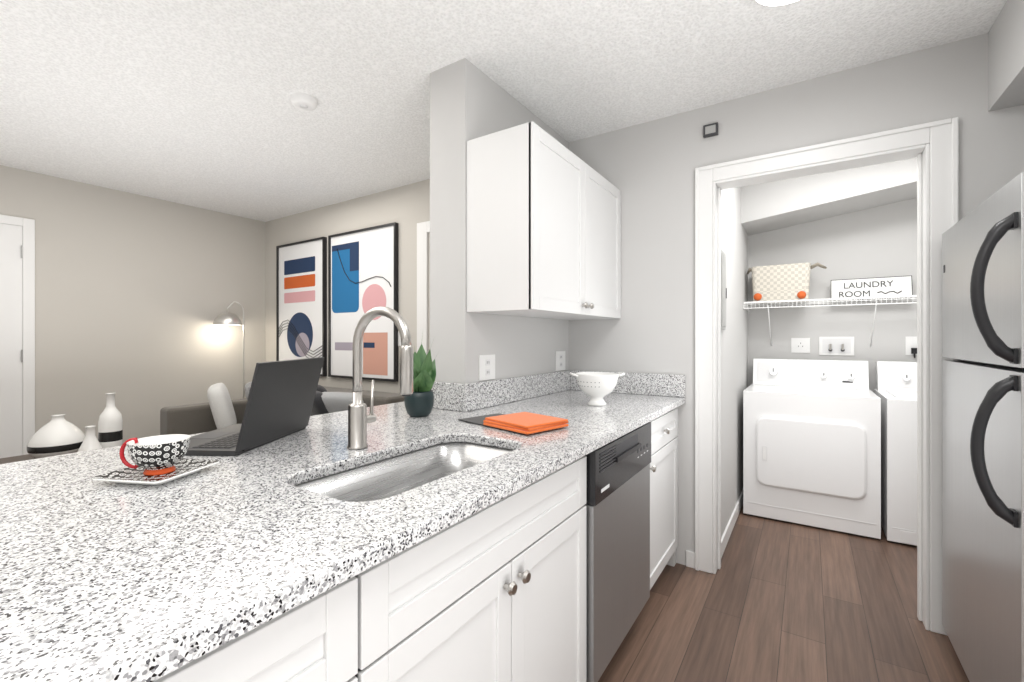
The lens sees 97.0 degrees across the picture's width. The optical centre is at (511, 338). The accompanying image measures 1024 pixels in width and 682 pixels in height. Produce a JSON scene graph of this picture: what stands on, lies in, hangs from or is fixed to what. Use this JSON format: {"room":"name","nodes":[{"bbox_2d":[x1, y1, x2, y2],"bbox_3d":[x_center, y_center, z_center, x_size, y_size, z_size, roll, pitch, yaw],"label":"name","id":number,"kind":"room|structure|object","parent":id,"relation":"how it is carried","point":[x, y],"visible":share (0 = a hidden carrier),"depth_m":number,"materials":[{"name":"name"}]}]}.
{"room":"kitchen","nodes":[
{"label":"kitchen","id":0,"kind":"room"},
{"bbox_2d":[0,165,264,442],"bbox_3d":[-3.770,0.000,3.005,0.100,2.440,4.200,0,0,33],"label":"wall","id":1,"kind":"structure","parent":0,"point":[136,295],"depth_m":3.81,"materials":[{"name":"grey paint"}]},
{"bbox_2d":[0,214,34,457],"bbox_3d":[-3.744,0.175,2.868,0.094,2.090,1.020,0,0,33],"label":"door","id":2,"kind":"structure","parent":1,"relation":"attached to","point":[17,333],"depth_m":3.24,"materials":[{"name":"white wood"}]},
{"bbox_2d":[430,58,568,383],"bbox_3d":[-0.012,0.000,2.448,0.208,2.440,1.016,0,0,33],"label":"wall","id":3,"kind":"structure","parent":0,"point":[469,100],"depth_m":2.04,"materials":[{"name":"grey paint"}]},
{"bbox_2d":[479,354,494,380],"bbox_3d":[-0.114,0.133,2.094,0.008,0.115,0.120,0,0,33],"label":"electrical outlet plate","id":4,"kind":"object","parent":3,"relation":"attached to","point":[486,367],"depth_m":2.09,"materials":[{"name":"white plastic"}]},
{"bbox_2d":[455,370,570,411],"bbox_3d":[0.079,0.255,2.372,0.023,0.119,1.037,0,0,33],"label":"backsplash","id":5,"kind":"structure","parent":3,"relation":"attached to","point":[461,397],"depth_m":2.20,"materials":[{"name":"grey stone"}]},
{"bbox_2d":[467,121,620,319],"bbox_3d":[0.228,-0.487,2.291,0.362,0.745,1.004,0,0,33],"label":"upper cabinet","id":6,"kind":"object","parent":3,"relation":"attached to","point":[543,224],"visible":1,"depth_m":1.93,"materials":[{"name":"white wood"}]},
{"bbox_2d":[555,351,564,370],"bbox_3d":[0.291,0.133,2.713,0.008,0.115,0.120,0,0,33],"label":"electrical outlet plate","id":7,"kind":"object","parent":3,"relation":"attached to","point":[559,355],"depth_m":2.70,"materials":[{"name":"white plastic"}]},
{"bbox_2d":[0,0,1006,221],"bbox_3d":[-0.725,-1.250,2.088,6.300,0.060,6.000,0,0,33],"label":"ceiling","id":8,"kind":"structure","parent":0,"point":[186,102],"depth_m":2.06,"materials":[{"name":"white paint"}]},
{"bbox_2d":[290,92,317,110],"bbox_3d":[-1.060,-1.201,2.307,0.132,0.037,0.132,0,0,33],"label":"smoke detector","id":9,"kind":"object","parent":8,"relation":"attached to","point":[303,101],"visible":1,"depth_m":2.27,"materials":[{"name":"white plastic"}]},
{"bbox_2d":[754,0,796,5],"bbox_3d":[0.940,-1.197,1.518,0.244,0.044,0.244,0,0,33],"label":"ceiling light fixture","id":10,"kind":"object","parent":8,"relation":"attached to","point":[772,2],"visible":0.98,"depth_m":1.60,"materials":[{"name":"white"}]},
{"bbox_2d":[265,33,1023,564],"bbox_3d":[-0.041,0.000,3.134,6.300,2.440,0.100,0,0,33],"label":"wall","id":11,"kind":"structure","parent":0,"point":[647,169],"depth_m":2.44,"materials":[{"name":"grey paint"}]},
{"bbox_2d":[276,237,326,375],"bbox_3d":[-2.036,-0.292,4.358,0.780,1.275,0.035,0,0,33],"label":"framed art","id":12,"kind":"object","parent":11,"relation":"attached to","point":[301,299],"visible":0.98,"depth_m":4.33,"materials":[{"name":"paper"}]},
{"bbox_2d":[328,222,397,381],"bbox_3d":[-1.287,-0.292,3.868,0.870,1.275,0.035,0,0,33],"label":"framed art","id":13,"kind":"object","parent":11,"relation":"attached to","point":[362,272],"visible":0.9,"depth_m":3.84,"materials":[{"name":"paper"}]},
{"bbox_2d":[398,331,400,345],"bbox_3d":[-0.897,0.000,3.628,0.075,0.120,0.008,0,0,33],"label":"light switch","id":14,"kind":"object","parent":11,"relation":"attached to","point":[399,340],"visible":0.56,"depth_m":3.63,"materials":[{"name":"white plastic"}]},
{"bbox_2d":[417,221,429,354],"bbox_3d":[-0.281,0.163,3.221,1.082,2.115,0.018,0,0,33],"label":"trim","id":15,"kind":"structure","parent":11,"relation":"attached to","point":[423,229],"depth_m":3.48,"materials":[{"name":"white"}]},
{"bbox_2d":[571,370,685,396],"bbox_3d":[0.650,0.255,2.607,0.666,0.119,0.019,0,0,33],"label":"backsplash","id":16,"kind":"structure","parent":11,"relation":"attached to","point":[673,385],"depth_m":2.52,"materials":[{"name":"grey stone"}]},
{"bbox_2d":[703,122,717,137],"bbox_3d":[1.034,-1.085,2.357,0.070,0.060,0.021,0,0,33],"label":"sensor","id":17,"kind":"object","parent":11,"relation":"attached to","point":[710,130],"visible":1,"depth_m":2.35,"materials":[{"name":"grey plastic"}]},
{"bbox_2d":[695,117,958,635],"bbox_3d":[1.424,0.160,2.167,1.010,2.120,0.138,0,0,33],"label":"door frame","id":18,"kind":"structure","parent":11,"relation":"attached to","point":[932,148],"depth_m":1.98,"materials":[{"name":"white wood"}]},
{"bbox_2d":[721,186,744,537],"bbox_3d":[1.349,0.000,2.912,0.100,2.440,1.050,0,0,33],"label":"wall","id":19,"kind":"structure","parent":0,"point":[732,199],"depth_m":2.96,"materials":[{"name":"grey paint"}]},
{"bbox_2d":[721,250,726,329],"bbox_3d":[1.185,-0.270,2.547,0.023,0.440,0.200,0,0,33],"label":"electrical panel","id":20,"kind":"object","parent":19,"relation":"attached to","point":[723,291],"visible":0.73,"depth_m":2.52,"materials":[{"name":"grey metal"}]},
{"bbox_2d":[721,490,742,557],"bbox_3d":[1.531,1.177,3.083,0.015,0.085,1.505,0,0,33],"label":"baseboard","id":21,"kind":"structure","parent":19,"relation":"attached to","point":[726,535],"depth_m":2.84,"materials":[{"name":"white wood"}]},
{"bbox_2d":[598,505,968,681],"bbox_3d":[-0.725,1.250,2.088,6.300,0.060,6.000,0,0,33],"label":"floor","id":22,"kind":"structure","parent":0,"point":[773,600],"depth_m":1.97,"materials":[{"name":"wood"}]},
{"bbox_2d":[0,454,34,463],"bbox_3d":[-2.791,0.995,2.812,0.950,0.450,0.650,0,0,33],"label":"coffee table","id":23,"kind":"object","parent":22,"relation":"on","point":[16,458],"depth_m":2.91,"materials":[{"name":"brown wood"}]},
{"bbox_2d":[27,414,84,458],"bbox_3d":[-2.929,0.631,2.921,0.276,0.275,0.276,0,0,33],"label":"round vase","id":24,"kind":"object","parent":23,"relation":"on","point":[59,434],"visible":0.75,"depth_m":2.85,"materials":[{"name":"white ceramic"}]},
{"bbox_2d":[77,425,102,451],"bbox_3d":[-2.505,0.645,2.691,0.136,0.248,0.136,0,0,33],"label":"vase","id":25,"kind":"object","parent":23,"relation":"on","point":[90,441],"visible":0.52,"depth_m":2.67,"materials":[{"name":"white ceramic"}]},
{"bbox_2d":[98,393,122,447],"bbox_3d":[-2.523,0.556,2.846,0.116,0.425,0.116,0,0,33],"label":"bottle","id":26,"kind":"object","parent":23,"relation":"on","point":[110,427],"visible":0.69,"depth_m":2.81,"materials":[{"name":"white ceramic"}]},
{"bbox_2d":[213,301,244,398],"bbox_3d":[-2.610,0.432,4.298,0.295,1.575,0.365,0,0,33],"label":"floor lamp","id":27,"kind":"object","parent":22,"relation":"on","point":[227,318],"visible":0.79,"depth_m":4.25,"materials":[{"name":"silver metal"}]},
{"bbox_2d":[153,552,400,681],"bbox_3d":[-0.729,0.783,0.516,0.625,0.872,0.964,0,0,33],"label":"base cabinet","id":28,"kind":"object","parent":22,"relation":"on","point":[350,631],"depth_m":0.65,"materials":[{"name":"white wood"}]},
{"bbox_2d":[160,382,403,434],"bbox_3d":[-1.768,0.786,3.535,1.730,0.867,1.060,0,0,33],"label":"sofa","id":29,"kind":"object","parent":22,"relation":"on","point":[220,409],"visible":0.25,"depth_m":3.49,"materials":[{"name":"fabric"}]},
{"bbox_2d":[401,456,585,681],"bbox_3d":[-0.278,0.783,1.205,0.625,0.872,0.916,0,0,33],"label":"base cabinet","id":30,"kind":"object","parent":22,"relation":"on","point":[495,592],"depth_m":1.04,"materials":[{"name":"white wood"}]},
{"bbox_2d":[0,390,685,681],"bbox_3d":[-0.381,0.330,1.472,1.151,0.030,3.047,0,0,33],"label":"countertop","id":31,"kind":"structure","parent":30,"relation":"on","point":[105,581],"depth_m":0.75,"materials":[{"name":"white stone"}]},
{"bbox_2d":[185,357,323,455],"bbox_3d":[-0.823,0.189,1.402,0.316,0.249,0.375,0,0,3],"label":"laptop","id":32,"kind":"object","parent":31,"relation":"on","point":[280,401],"visible":1,"depth_m":1.34,"materials":[{"name":"grey"}]},
{"bbox_2d":[347,306,412,449],"bbox_3d":[-0.363,0.112,1.273,0.237,0.403,0.090,0,0,33],"label":"faucet","id":33,"kind":"object","parent":31,"relation":"on","point":[359,419],"visible":1,"depth_m":1.28,"materials":[{"name":"silver metal"}]},
{"bbox_2d":[296,442,512,501],"bbox_3d":[-0.240,0.454,1.191,0.353,0.215,0.658,0,0,33],"label":"sink basin","id":34,"kind":"object","parent":31,"relation":"in","point":[389,477],"depth_m":1.34,"materials":[{"name":"silver metal"}]},
{"bbox_2d":[399,333,435,416],"bbox_3d":[-0.372,0.138,1.845,0.190,0.352,0.202,0,0,33],"label":"potted plant","id":35,"kind":"object","parent":31,"relation":"on","point":[419,402],"visible":0.71,"depth_m":1.81,"materials":[{"name":"green plant"}]},
{"bbox_2d":[458,412,568,434],"bbox_3d":[-0.002,0.298,1.667,0.215,0.031,0.385,0,0,-43],"label":"towel","id":36,"kind":"object","parent":31,"relation":"on","point":[524,423],"visible":1,"depth_m":1.57,"materials":[{"name":"orange fabric"}]},
{"bbox_2d":[569,372,624,405],"bbox_3d":[0.403,0.236,2.150,0.231,0.156,0.213,0,0,33],"label":"colander","id":37,"kind":"object","parent":31,"relation":"on","point":[596,387],"visible":1,"depth_m":2.09,"materials":[{"name":"white ceramic"}]},
{"bbox_2d":[585,422,650,681],"bbox_3d":[0.172,0.785,1.830,0.624,0.869,0.602,0,0,33],"label":"dishwasher","id":38,"kind":"object","parent":22,"relation":"on","point":[617,504],"visible":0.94,"depth_m":1.58,"materials":[{"name":"grey metal"}]},
{"bbox_2d":[650,420,652,589],"bbox_3d":[0.144,0.783,1.850,0.625,0.872,0.736,0,0,33],"label":"base cabinet","id":39,"kind":"object","parent":22,"relation":"on","point":[651,464],"depth_m":2.02,"materials":[{"name":"white wood"}]},
{"bbox_2d":[653,408,677,584],"bbox_3d":[0.481,0.783,2.365,0.625,0.872,0.610,0,0,33],"label":"base cabinet","id":40,"kind":"object","parent":22,"relation":"on","point":[665,427],"depth_m":2.21,"materials":[{"name":"white wood"}]},
{"bbox_2d":[743,358,880,538],"bbox_3d":[2.081,0.690,3.189,0.740,1.060,0.684,0,0,33],"label":"dryer","id":41,"kind":"object","parent":22,"relation":"on","point":[811,442],"visible":1,"depth_m":2.93,"materials":[{"name":"white metal"}]},
{"bbox_2d":[874,361,916,545],"bbox_3d":[2.710,0.690,2.790,0.690,1.060,0.663,0,0,33],"label":"washer","id":42,"kind":"object","parent":22,"relation":"on","point":[895,390],"visible":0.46,"depth_m":2.69,"materials":[{"name":"white metal"}]},
{"bbox_2d":[942,172,1023,681],"bbox_3d":[1.798,0.400,1.291,0.866,1.640,0.810,0,0,33],"label":"refrigerator","id":43,"kind":"object","parent":22,"relation":"on","point":[983,442],"visible":1,"depth_m":1.34,"materials":[{"name":"silver metal"}]},
{"bbox_2d":[745,158,916,392],"bbox_3d":[2.506,0.000,3.140,1.785,2.440,0.600,0,0,33],"label":"wall","id":44,"kind":"structure","parent":0,"point":[856,223],"depth_m":3.32,"materials":[{"name":"grey paint"}]},
{"bbox_2d":[791,338,809,352],"bbox_3d":[2.255,0.052,3.536,0.124,0.116,0.010,0,0,33],"label":"outlet","id":45,"kind":"object","parent":44,"relation":"attached to","point":[798,345],"depth_m":3.53,"materials":[{"name":"white plastic"}]},
{"bbox_2d":[743,295,916,346],"bbox_3d":[2.515,-0.111,3.155,1.580,0.338,0.362,0,0,33],"label":"wire shelf","id":46,"kind":"object","parent":44,"relation":"attached to","point":[747,308],"visible":0.69,"depth_m":3.21,"materials":[{"name":"white metal"}]},
{"bbox_2d":[747,262,826,303],"bbox_3d":[2.072,-0.417,3.436,0.521,0.272,0.260,0,0,33],"label":"basket","id":47,"kind":"object","parent":46,"relation":"on","point":[781,282],"visible":1,"depth_m":3.34,"materials":[{"name":"beige"}]},
{"bbox_2d":[831,275,912,300],"bbox_3d":[2.567,-0.358,3.247,0.460,0.158,0.046,0,0,33],"label":"sign","id":48,"kind":"object","parent":46,"relation":"on","point":[877,286],"visible":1,"depth_m":3.23,"materials":[{"name":"white"}]},
{"bbox_2d":[819,337,853,355],"bbox_3d":[2.436,0.058,3.403,0.207,0.133,0.036,0,0,33],"label":"water valve box","id":49,"kind":"object","parent":44,"relation":"attached to","point":[836,345],"depth_m":3.41,"materials":[{"name":"white plastic"}]},
{"bbox_2d":[906,336,916,357],"bbox_3d":[2.810,0.061,3.163,0.090,0.151,0.028,0,0,33],"label":"outlet","id":50,"kind":"object","parent":44,"relation":"attached to","point":[911,341],"depth_m":3.18,"materials":[{"name":"white plastic"}]},
{"bbox_2d":[988,0,1023,111],"bbox_3d":[1.082,-1.062,-0.081,0.700,0.315,4.050,0,0,33],"label":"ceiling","id":51,"kind":"structure","parent":0,"point":[1006,60],"depth_m":1.65,"materials":[{"name":"grey paint"}]}
]}

